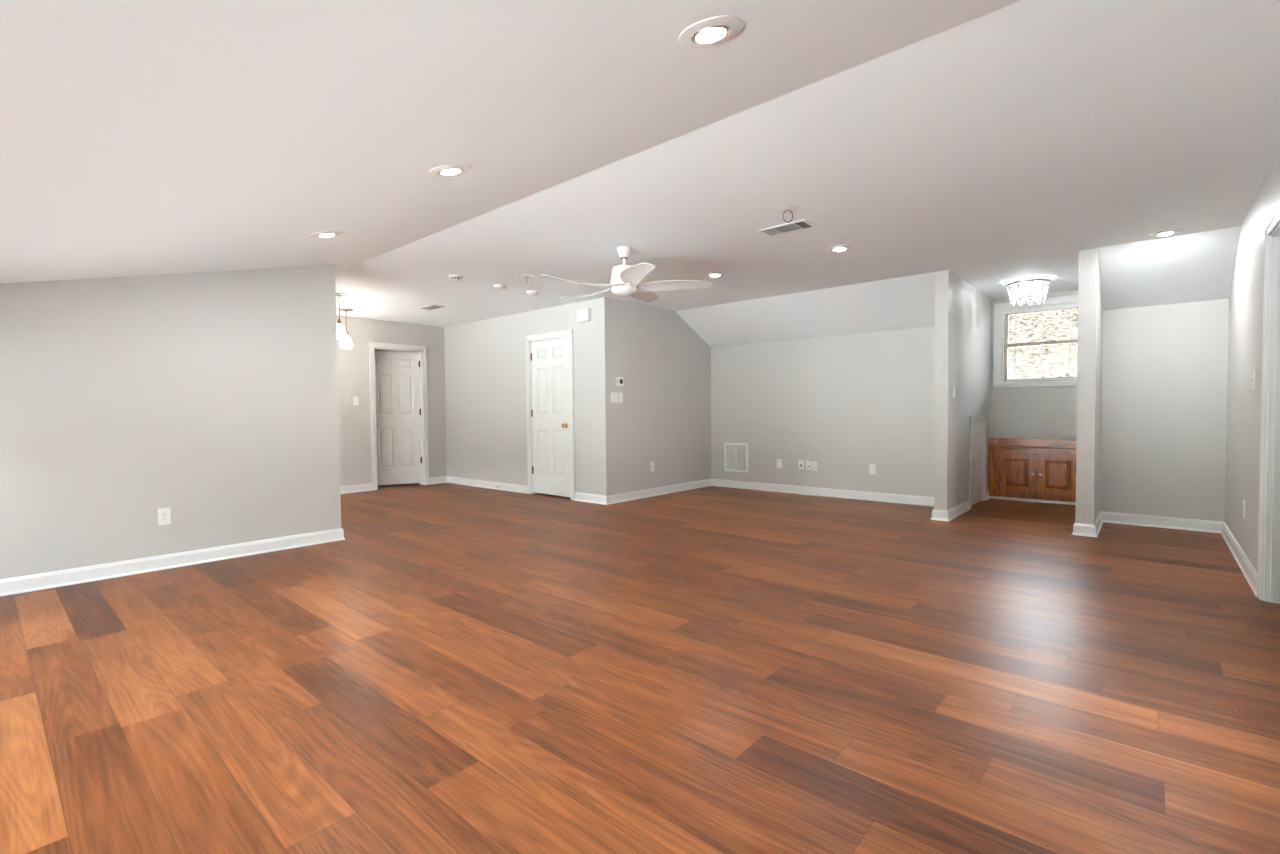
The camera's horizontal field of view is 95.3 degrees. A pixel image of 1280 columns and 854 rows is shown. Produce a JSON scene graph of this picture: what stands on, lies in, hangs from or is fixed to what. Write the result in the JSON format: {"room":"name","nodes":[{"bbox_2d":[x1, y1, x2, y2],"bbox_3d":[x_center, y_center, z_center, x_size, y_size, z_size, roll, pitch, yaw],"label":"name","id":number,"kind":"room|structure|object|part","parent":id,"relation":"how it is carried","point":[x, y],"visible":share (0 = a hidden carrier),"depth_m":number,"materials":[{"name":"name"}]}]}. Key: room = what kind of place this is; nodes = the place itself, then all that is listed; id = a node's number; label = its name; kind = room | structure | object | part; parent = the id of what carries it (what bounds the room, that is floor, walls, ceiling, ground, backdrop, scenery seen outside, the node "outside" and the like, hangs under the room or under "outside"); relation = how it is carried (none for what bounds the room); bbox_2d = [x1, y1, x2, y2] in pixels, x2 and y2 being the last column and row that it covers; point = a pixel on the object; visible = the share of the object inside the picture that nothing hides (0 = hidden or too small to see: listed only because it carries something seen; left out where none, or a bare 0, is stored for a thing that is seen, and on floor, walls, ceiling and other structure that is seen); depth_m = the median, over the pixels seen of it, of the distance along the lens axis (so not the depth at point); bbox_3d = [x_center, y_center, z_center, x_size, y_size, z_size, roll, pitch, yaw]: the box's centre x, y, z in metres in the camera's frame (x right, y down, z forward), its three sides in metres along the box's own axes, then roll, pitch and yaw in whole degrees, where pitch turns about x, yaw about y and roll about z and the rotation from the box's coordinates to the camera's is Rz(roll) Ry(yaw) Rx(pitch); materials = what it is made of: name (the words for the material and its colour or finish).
{"room":"empty attic room","nodes":[
{"label":"empty attic room","id":0,"kind":"room"},
{"bbox_2d":[0,265,340,578],"bbox_3d":[-3.788,-0.164,3.839,0.120,2.390,3.395,1,2,41],"label":"wall","id":1,"kind":"structure","parent":0,"point":[210,398],"depth_m":4.18,"materials":[{"name":"grey paint"}]},
{"bbox_2d":[158,508,170,525],"bbox_3d":[-3.411,0.643,4.185,0.009,0.120,0.074,1,2,41],"label":"wall outlet","id":2,"kind":"object","parent":1,"relation":"attached to","point":[164,514],"visible":1,"depth_m":4.18,"materials":[{"name":"white plastic"}]},
{"bbox_2d":[0,528,344,596],"bbox_3d":[-3.770,0.980,3.880,0.168,0.101,3.419,1,2,41],"label":"baseboard","id":3,"kind":"structure","parent":1,"relation":"attached to","point":[28,583],"depth_m":4.15,"materials":[{"name":"white paint"}]},
{"bbox_2d":[336,316,446,485],"bbox_3d":[-3.811,-0.317,8.447,0.120,2.440,6.745,1,2,41],"label":"wall","id":4,"kind":"structure","parent":0,"point":[353,364],"depth_m":8.28,"materials":[{"name":"grey paint"}]},
{"bbox_2d":[353,397,358,404],"bbox_3d":[-3.970,-0.362,8.159,0.017,0.120,0.074,1,2,41],"label":"light switch","id":5,"kind":"object","parent":4,"relation":"attached to","point":[355,399],"visible":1,"depth_m":8.15,"materials":[{"name":"white plastic"}]},
{"bbox_2d":[340,483,372,493],"bbox_3d":[-4.857,0.898,7.163,0.024,0.101,3.130,1,2,41],"label":"baseboard","id":6,"kind":"structure","parent":4,"relation":"attached to","point":[362,487],"depth_m":8.16,"materials":[{"name":"white paint"}]},
{"bbox_2d":[375,351,421,484],"bbox_3d":[-3.662,-0.135,8.770,0.705,2.001,0.103,-1,2,-27],"label":"door","id":7,"kind":"structure","parent":4,"relation":"in","point":[398,410],"depth_m":8.80,"materials":[{"name":"white paint"}]},
{"bbox_2d":[369,342,428,489],"bbox_3d":[-3.596,-0.164,8.680,0.139,2.118,0.866,1,2,41],"label":"trim","id":8,"kind":"structure","parent":4,"relation":"attached to","point":[422,350],"depth_m":8.79,"materials":[{"name":"white paint"}]},
{"bbox_2d":[444,297,612,495],"bbox_3d":[-1.698,-0.325,8.086,3.535,2.440,0.120,1,2,41],"label":"wall","id":9,"kind":"structure","parent":0,"point":[485,360],"depth_m":8.05,"materials":[{"name":"grey paint"}]},
{"bbox_2d":[429,476,527,493],"bbox_3d":[-2.382,0.841,8.438,2.068,0.101,0.312,1,2,41],"label":"baseboard","id":10,"kind":"structure","parent":9,"relation":"attached to","point":[443,479],"depth_m":8.60,"materials":[{"name":"white paint"}]},
{"bbox_2d":[530,337,570,496],"bbox_3d":[-1.173,-0.123,7.542,0.757,2.006,0.103,1,2,41],"label":"door","id":11,"kind":"structure","parent":9,"relation":"in","point":[550,411],"depth_m":7.54,"materials":[{"name":"white paint"}]},
{"bbox_2d":[526,329,574,499],"bbox_3d":[-1.131,-0.155,7.582,0.916,2.118,0.139,1,2,41],"label":"trim","id":12,"kind":"structure","parent":9,"relation":"attached to","point":[565,333],"depth_m":7.58,"materials":[{"name":"white paint"}]},
{"bbox_2d":[577,308,590,321],"bbox_3d":[-0.674,-1.348,7.035,0.200,0.150,0.055,1,2,41],"label":"door chime","id":13,"kind":"object","parent":9,"relation":"attached to","point":[583,315],"visible":1,"depth_m":7.00,"materials":[{"name":"white plastic"}]},
{"bbox_2d":[574,479,970,520],"bbox_3d":[1.402,0.853,6.819,3.921,0.101,2.282,1,2,41],"label":"baseboard","id":14,"kind":"structure","parent":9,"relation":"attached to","point":[942,515],"depth_m":7.22,"materials":[{"name":"white paint"}]},
{"bbox_2d":[0,483,1279,853],"bbox_3d":[-0.536,0.966,5.176,12.400,0.001,9.870,1,2,41],"label":"floor","id":15,"kind":"structure","parent":0,"point":[469,669],"depth_m":2.33,"materials":[{"name":"brown wood"}]},
{"bbox_2d":[988,438,1075,501],"bbox_3d":[4.680,0.493,6.851,1.008,0.704,0.215,1,2,41],"label":"base cabinet","id":16,"kind":"object","parent":15,"relation":"on","point":[1042,469],"visible":0.74,"depth_m":6.85,"materials":[{"name":"brown wood"}]},
{"bbox_3d":[4.488,0.544,6.932,0.367,0.474,0.020,1,2,41],"label":"door","id":17,"kind":"part","parent":16,"relation":"part of","materials":[{"name":"brown wood"}]},
{"bbox_2d":[988,446,1075,450],"bbox_3d":[4.689,0.253,6.857,1.006,0.025,0.182,1,2,41],"label":"countertop","id":18,"kind":"structure","parent":16,"relation":"on","point":[990,447],"depth_m":6.85,"materials":[{"name":"brown wood"}]},
{"bbox_2d":[990,496,1075,504],"bbox_3d":[4.648,0.861,6.821,0.962,0.028,0.034,1,2,41],"label":"trim","id":19,"kind":"structure","parent":16,"relation":"attached to","point":[994,497],"depth_m":6.83,"materials":[{"name":"white paint"}]},
{"bbox_3d":[4.782,0.549,6.675,0.375,0.474,0.020,1,2,41],"label":"door","id":20,"kind":"part","parent":16,"relation":"part of","materials":[{"name":"brown wood"}]},
{"bbox_2d":[0,0,1279,346],"bbox_3d":[-0.591,-1.077,5.153,12.300,0.994,9.870,1,2,41],"label":"ceiling","id":21,"kind":"structure","parent":0,"point":[990,144],"depth_m":2.61,"materials":[{"name":"white paint"}]},
{"bbox_2d":[309,231,343,237],"bbox_3d":[-2.004,-1.232,3.732,0.200,0.050,0.194,1,2,45],"label":"recessed light","id":22,"kind":"object","parent":21,"relation":"in","point":[325,234],"visible":0.94,"depth_m":3.71,"materials":[{"name":"white metal"}]},
{"bbox_2d":[336,292,347,338],"bbox_3d":[-3.367,-1.240,6.533,0.176,0.495,0.176,1,2,41],"label":"pendant light","id":23,"kind":"object","parent":21,"relation":"hanging from","point":[341,334],"visible":0.72,"depth_m":6.51,"materials":[{"name":"white glass"}]},
{"bbox_3d":[-3.366,-1.077,6.538,0.144,0.149,0.144,1,2,41],"label":"lamp shade","id":24,"kind":"part","parent":23,"relation":"part of","materials":[{"name":"white glass"}]},
{"bbox_2d":[338,308,352,348],"bbox_3d":[-3.781,-1.263,7.510,0.176,0.495,0.176,1,2,41],"label":"pendant light","id":25,"kind":"object","parent":21,"relation":"hanging from","point":[346,343],"visible":0.84,"depth_m":7.47,"materials":[{"name":"white glass"}]},
{"bbox_3d":[-3.779,-1.101,7.515,0.144,0.149,0.144,1,2,41],"label":"lamp shade","id":26,"kind":"part","parent":25,"relation":"part of","materials":[{"name":"white glass"}]},
{"bbox_2d":[418,305,445,309],"bbox_3d":[-2.633,-1.514,7.390,0.362,0.008,0.180,1,2,41],"label":"ceiling vent","id":27,"kind":"object","parent":21,"relation":"in","point":[430,307],"visible":1,"depth_m":7.37,"materials":[{"name":"grey"}]},
{"bbox_2d":[429,164,471,176],"bbox_3d":[-0.898,-1.215,2.764,0.200,0.050,0.194,1,2,45],"label":"recessed light","id":28,"kind":"object","parent":21,"relation":"in","point":[452,169],"visible":0.99,"depth_m":2.74,"materials":[{"name":"white metal"}]},
{"bbox_3d":[-0.898,-1.214,2.764,0.086,0.024,0.086,1,16,41],"label":"bulb","id":29,"kind":"part","parent":28,"relation":"part of","materials":[{"name":"white glass"}]},
{"bbox_2d":[448,274,462,280],"bbox_3d":[-1.806,-1.457,5.717,0.144,0.044,0.144,1,2,41],"label":"smoke detector","id":30,"kind":"object","parent":21,"relation":"attached to","point":[453,277],"visible":1,"depth_m":5.67,"materials":[{"name":"white plastic"}]},
{"bbox_2d":[493,284,506,289],"bbox_3d":[-1.469,-1.471,6.140,0.144,0.044,0.144,1,2,41],"label":"smoke detector","id":31,"kind":"object","parent":21,"relation":"attached to","point":[497,286],"visible":1,"depth_m":6.10,"materials":[{"name":"white plastic"}]},
{"bbox_2d":[521,274,532,284],"bbox_3d":[-1.105,-1.440,5.729,0.116,0.090,0.116,1,2,41],"label":"ceiling hook","id":32,"kind":"object","parent":21,"relation":"attached to","point":[527,276],"visible":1,"depth_m":5.72,"materials":[{"name":"white plastic"}]},
{"bbox_2d":[526,290,538,295],"bbox_3d":[-1.190,-1.483,6.481,0.144,0.044,0.144,1,2,41],"label":"smoke detector","id":33,"kind":"object","parent":21,"relation":"attached to","point":[529,292],"visible":1,"depth_m":6.44,"materials":[{"name":"white plastic"}]},
{"bbox_2d":[542,246,712,302],"bbox_3d":[-0.173,-1.272,4.812,1.346,0.392,1.388,1,2,41],"label":"ceiling fan","id":34,"kind":"object","parent":21,"relation":"hanging from","point":[625,279],"visible":1,"depth_m":4.71,"materials":[{"name":"white"}]},
{"bbox_3d":[-0.491,-1.137,4.582,0.605,0.051,0.205,-2,2,-35],"label":"blade","id":35,"kind":"part","parent":34,"relation":"part of","materials":[{"name":"white plastic"}]},
{"bbox_3d":[-0.440,-1.151,5.071,0.605,0.051,0.205,1,2,37],"label":"blade","id":36,"kind":"part","parent":34,"relation":"part of","materials":[{"name":"white plastic"}]},
{"bbox_3d":[-0.128,-1.109,4.793,0.222,0.067,0.222,1,2,41],"label":"lamp shade","id":37,"kind":"part","parent":34,"relation":"part of","materials":[{"name":"white glass"}]},
{"bbox_3d":[-0.041,-1.135,4.382,0.205,0.051,0.605,-1,2,-17],"label":"blade","id":38,"kind":"part","parent":34,"relation":"part of","materials":[{"name":"white plastic"}]},
{"bbox_3d":[0.041,-1.158,5.175,0.205,0.051,0.605,0,2,19],"label":"blade","id":39,"kind":"part","parent":34,"relation":"part of","materials":[{"name":"white plastic"}]},
{"bbox_3d":[0.288,-1.148,4.749,0.605,0.051,0.205,0,2,1],"label":"blade","id":40,"kind":"part","parent":34,"relation":"part of","materials":[{"name":"white plastic"}]},
{"bbox_2d":[678,15,743,48],"bbox_3d":[0.214,-1.192,1.765,0.200,0.050,0.194,1,2,45],"label":"recessed light","id":41,"kind":"object","parent":21,"relation":"in","point":[710,32],"visible":1,"depth_m":1.75,"materials":[{"name":"white plastic"}]},
{"bbox_3d":[0.214,-1.192,1.765,0.086,0.024,0.086,1,16,41],"label":"bulb","id":42,"kind":"part","parent":41,"relation":"part of","materials":[{"name":"white glass"}]},
{"bbox_2d":[705,273,724,277],"bbox_3d":[0.742,-1.501,5.765,0.200,0.026,0.200,0,2,29],"label":"recessed light","id":43,"kind":"object","parent":21,"relation":"in","point":[711,275],"visible":0.99,"depth_m":5.75,"materials":[{"name":"white plastic"}]},
{"bbox_2d":[758,219,816,236],"bbox_3d":[1.081,-1.460,4.293,0.372,0.008,0.200,1,2,41],"label":"ceiling vent","id":44,"kind":"object","parent":21,"relation":"in","point":[803,224],"visible":1,"depth_m":4.28,"materials":[{"name":"grey metal"}]},
{"bbox_2d":[777,205,797,222],"bbox_3d":[0.985,-1.407,3.888,0.136,0.090,0.136,1,2,41],"label":"ceiling hook","id":45,"kind":"object","parent":21,"relation":"attached to","point":[785,209],"visible":1,"depth_m":3.88,"materials":[{"name":"white plastic"}]},
{"bbox_3d":[0.984,-1.449,3.886,0.136,0.007,0.136,1,2,41],"label":"plate","id":46,"kind":"part","parent":45,"relation":"part of","materials":[{"name":"white plastic"}]},
{"bbox_2d":[827,245,851,251],"bbox_3d":[1.663,-1.484,4.859,0.200,0.026,0.200,1,2,39],"label":"recessed light","id":47,"kind":"object","parent":21,"relation":"in","point":[841,248],"visible":0.99,"depth_m":4.83,"materials":[{"name":"white metal"}]},
{"bbox_2d":[1006,276,1049,305],"bbox_3d":[4.078,-1.419,6.132,0.387,0.247,0.387,-2,2,-38],"label":"beaded chandelier","id":48,"kind":"object","parent":21,"relation":"hanging from","point":[1024,283],"visible":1,"depth_m":6.05,"materials":[{"name":"white glass"}]},
{"bbox_3d":[4.077,-1.536,6.129,0.380,0.012,0.380,1,2,41],"label":"ceiling plate","id":49,"kind":"part","parent":48,"relation":"part of","materials":[{"name":"white plastic"}]},
{"bbox_2d":[1148,229,1182,236],"bbox_3d":[4.058,-1.496,4.505,0.200,0.026,0.200,-1,2,-22],"label":"recessed light","id":50,"kind":"object","parent":21,"relation":"in","point":[1164,233],"visible":1,"depth_m":4.48,"materials":[{"name":"white"}]},
{"bbox_2d":[611,299,710,494],"bbox_3d":[0.309,-0.335,7.786,0.120,2.440,2.073,1,2,41],"label":"wall","id":51,"kind":"structure","parent":0,"point":[663,418],"depth_m":7.63,"materials":[{"name":"grey paint"}]},
{"bbox_2d":[611,392,617,401],"bbox_3d":[-0.302,-0.354,6.982,0.017,0.120,0.120,1,2,41],"label":"light switch","id":52,"kind":"object","parent":51,"relation":"attached to","point":[614,395],"visible":1,"depth_m":6.98,"materials":[{"name":"white plastic"}]},
{"bbox_2d":[615,377,622,385],"bbox_3d":[-0.251,-0.548,7.030,0.028,0.100,0.124,1,2,41],"label":"thermostat","id":53,"kind":"object","parent":51,"relation":"attached to","point":[618,380],"visible":1,"depth_m":7.00,"materials":[{"name":"white plastic"}]},
{"bbox_2d":[618,393,622,402],"bbox_3d":[-0.230,-0.357,7.065,0.017,0.120,0.074,1,2,41],"label":"light switch","id":54,"kind":"object","parent":51,"relation":"attached to","point":[620,395],"visible":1,"depth_m":7.06,"materials":[{"name":"white plastic"}]},
{"bbox_2d":[650,462,653,470],"bbox_3d":[0.162,0.512,7.534,0.009,0.120,0.074,1,2,41],"label":"wall outlet","id":55,"kind":"object","parent":51,"relation":"attached to","point":[651,463],"visible":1,"depth_m":7.52,"materials":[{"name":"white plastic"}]},
{"bbox_2d":[934,270,991,510],"bbox_3d":[3.675,-0.330,6.546,0.120,2.440,2.195,1,2,41],"label":"wall","id":56,"kind":"structure","parent":0,"point":[963,313],"depth_m":5.98,"materials":[{"name":"grey paint"}]},
{"bbox_2d":[972,422,982,504],"bbox_3d":[3.856,0.411,6.677,0.066,0.925,0.606,1,2,41],"label":"door","id":57,"kind":"structure","parent":56,"relation":"in","point":[977,427],"depth_m":6.69,"materials":[{"name":"white paint"}]},
{"bbox_2d":[969,415,985,507],"bbox_3d":[3.819,0.377,6.708,0.139,1.015,0.760,1,2,41],"label":"trim","id":58,"kind":"structure","parent":56,"relation":"attached to","point":[982,418],"depth_m":6.82,"materials":[{"name":"white paint"}]},
{"bbox_2d":[986,490,989,499],"bbox_3d":[4.194,0.822,7.050,0.024,0.101,0.225,1,2,41],"label":"baseboard","id":59,"kind":"structure","parent":56,"relation":"attached to","point":[987,491],"depth_m":7.06,"materials":[{"name":"white paint"}]},
{"bbox_2d":[711,299,1228,521],"bbox_3d":[1.798,-0.202,7.944,8.987,2.140,0.120,1,2,41],"label":"wall","id":60,"kind":"structure","parent":0,"point":[846,404],"depth_m":6.68,"materials":[{"name":"grey paint"}]},
{"bbox_2d":[724,443,747,472],"bbox_3d":[1.361,0.430,8.261,0.385,0.408,0.012,1,2,41],"label":"air vent","id":61,"kind":"object","parent":60,"relation":"in","point":[735,454],"visible":1,"depth_m":8.26,"materials":[{"name":"white plastic"}]},
{"bbox_2d":[777,459,781,467],"bbox_3d":[1.867,0.491,7.823,0.074,0.120,0.009,1,2,41],"label":"wall outlet","id":62,"kind":"object","parent":60,"relation":"attached to","point":[779,461],"visible":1,"depth_m":7.82,"materials":[{"name":"white plastic"}]},
{"bbox_2d":[799,460,803,469],"bbox_3d":[2.104,0.495,7.615,0.074,0.120,0.010,1,2,41],"label":"cable plate","id":63,"kind":"object","parent":60,"relation":"attached to","point":[801,462],"visible":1,"depth_m":7.61,"materials":[{"name":"white plastic"}]},
{"bbox_2d":[793,466,816,495],"bbox_3d":[2.125,0.693,7.542,0.059,0.367,0.335,-2,2,-39],"label":"cable","id":64,"kind":"object","parent":63,"relation":"hanging from","point":[800,466],"visible":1,"depth_m":7.61,"materials":[{"name":"grey plastic"}]},
{"bbox_2d":[806,461,810,469],"bbox_3d":[2.176,0.496,7.549,0.074,0.120,0.014,1,2,41],"label":"cable plate","id":65,"kind":"object","parent":60,"relation":"attached to","point":[808,463],"visible":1,"depth_m":7.55,"materials":[{"name":"white plastic"}]},
{"bbox_2d":[804,467,830,496],"bbox_3d":[2.271,0.695,7.440,0.384,0.367,0.037,1,2,42],"label":"cable","id":66,"kind":"object","parent":65,"relation":"hanging from","point":[807,467],"visible":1,"depth_m":7.54,"materials":[{"name":"grey plastic"}]},
{"bbox_2d":[812,461,816,470],"bbox_3d":[2.242,0.502,7.495,0.074,0.120,0.009,1,2,41],"label":"wall outlet","id":67,"kind":"object","parent":60,"relation":"attached to","point":[814,463],"visible":1,"depth_m":7.49,"materials":[{"name":"white plastic"}]},
{"bbox_2d":[869,464,875,473],"bbox_3d":[2.794,0.507,7.012,0.074,0.120,0.009,1,2,41],"label":"wall outlet","id":68,"kind":"object","parent":60,"relation":"attached to","point":[872,467],"visible":1,"depth_m":7.01,"materials":[{"name":"white plastic"}]},
{"bbox_2d":[991,290,1077,438],"bbox_3d":[4.784,-0.351,6.955,1.010,2.440,0.120,1,2,41],"label":"wall","id":69,"kind":"structure","parent":0,"point":[1042,412],"depth_m":6.95,"materials":[{"name":"grey paint"}]},
{"bbox_2d":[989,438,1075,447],"bbox_3d":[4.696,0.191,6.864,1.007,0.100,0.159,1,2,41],"label":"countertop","id":70,"kind":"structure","parent":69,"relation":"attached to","point":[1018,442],"depth_m":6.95,"materials":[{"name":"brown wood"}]},
{"bbox_2d":[992,295,1077,387],"bbox_3d":[4.769,-0.996,6.921,0.990,1.032,0.155,1,2,41],"label":"window","id":71,"kind":"structure","parent":69,"relation":"in","point":[1000,320],"depth_m":7.09,"materials":[{"name":"white paint"}]},
{"bbox_2d":[1004,304,1077,381],"bbox_3d":[4.755,-0.982,6.906,0.766,0.858,0.038,1,2,41],"label":"window blind","id":72,"kind":"object","parent":71,"relation":"attached to","point":[1071,305],"visible":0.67,"depth_m":6.89,"materials":[{"name":"white"}]},
{"bbox_3d":[4.752,-1.394,6.895,0.766,0.033,0.036,1,2,41],"label":"head rail","id":73,"kind":"part","parent":72,"relation":"part of","materials":[{"name":"white plastic"}]},
{"bbox_3d":[4.767,-0.562,6.912,0.742,0.018,0.024,1,2,41],"label":"rail","id":74,"kind":"part","parent":72,"relation":"part of","materials":[{"name":"white plastic"}]},
{"bbox_3d":[4.782,-0.780,6.941,0.774,0.470,0.030,1,2,41],"label":"sash","id":75,"kind":"part","parent":71,"relation":"part of","materials":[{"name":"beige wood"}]},
{"bbox_3d":[4.802,-1.196,6.955,0.774,0.437,0.030,1,2,41],"label":"sash","id":76,"kind":"part","parent":71,"relation":"part of","materials":[{"name":"beige wood"}]},
{"bbox_2d":[1075,248,1102,524],"bbox_3d":[4.528,-0.317,5.800,0.126,2.440,2.195,1,2,41],"label":"wall","id":77,"kind":"structure","parent":0,"point":[1090,307],"depth_m":4.98,"materials":[{"name":"grey paint"}]},
{"bbox_2d":[1072,511,1257,596],"bbox_3d":[4.288,0.880,4.923,0.996,0.101,3.305,1,2,41],"label":"baseboard","id":78,"kind":"structure","parent":77,"relation":"attached to","point":[1242,560],"depth_m":5.11,"materials":[{"name":"white paint"}]},
{"bbox_2d":[1225,151,1279,572],"bbox_3d":[2.327,-0.192,1.815,0.120,2.451,8.405,1,2,41],"label":"wall","id":79,"kind":"structure","parent":0,"point":[1245,323],"depth_m":3.97,"materials":[{"name":"grey paint"}]},
{"bbox_2d":[1243,500,1245,517],"bbox_3d":[4.134,0.562,3.993,0.009,0.120,0.074,1,2,41],"label":"wall outlet","id":80,"kind":"object","parent":79,"relation":"attached to","point":[1244,501],"visible":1,"depth_m":3.97,"materials":[{"name":"white plastic"}]},
{"bbox_2d":[1251,370,1255,389],"bbox_3d":[3.873,-0.297,3.685,0.017,0.120,0.074,1,2,41],"label":"light switch","id":81,"kind":"object","parent":79,"relation":"attached to","point":[1254,371],"visible":1,"depth_m":3.66,"materials":[{"name":"white plastic"}]},
{"bbox_3d":[3.877,-0.297,3.682,0.006,0.120,0.074,1,2,41],"label":"plate","id":82,"kind":"part","parent":81,"relation":"part of","materials":[{"name":"white plastic"}]},
{"bbox_2d":[1257,203,1279,603],"bbox_3d":[3.287,-0.065,2.930,0.139,2.118,0.956,1,2,41],"label":"trim","id":83,"kind":"structure","parent":79,"relation":"attached to","point":[1268,576],"depth_m":3.25,"materials":[{"name":"white paint"}]},
{"label":"outside","id":84,"kind":"structure","parent":0,"visible":0},
{"bbox_2d":[1007,308,1077,378],"bbox_3d":[8.428,-0.927,11.136,14.000,5.529,7.500,1,2,41],"label":"bank","id":85,"kind":"object","parent":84,"point":[1018,366],"visible":0.03,"depth_m":12.42,"materials":[{"name":"plant"}]}
]}

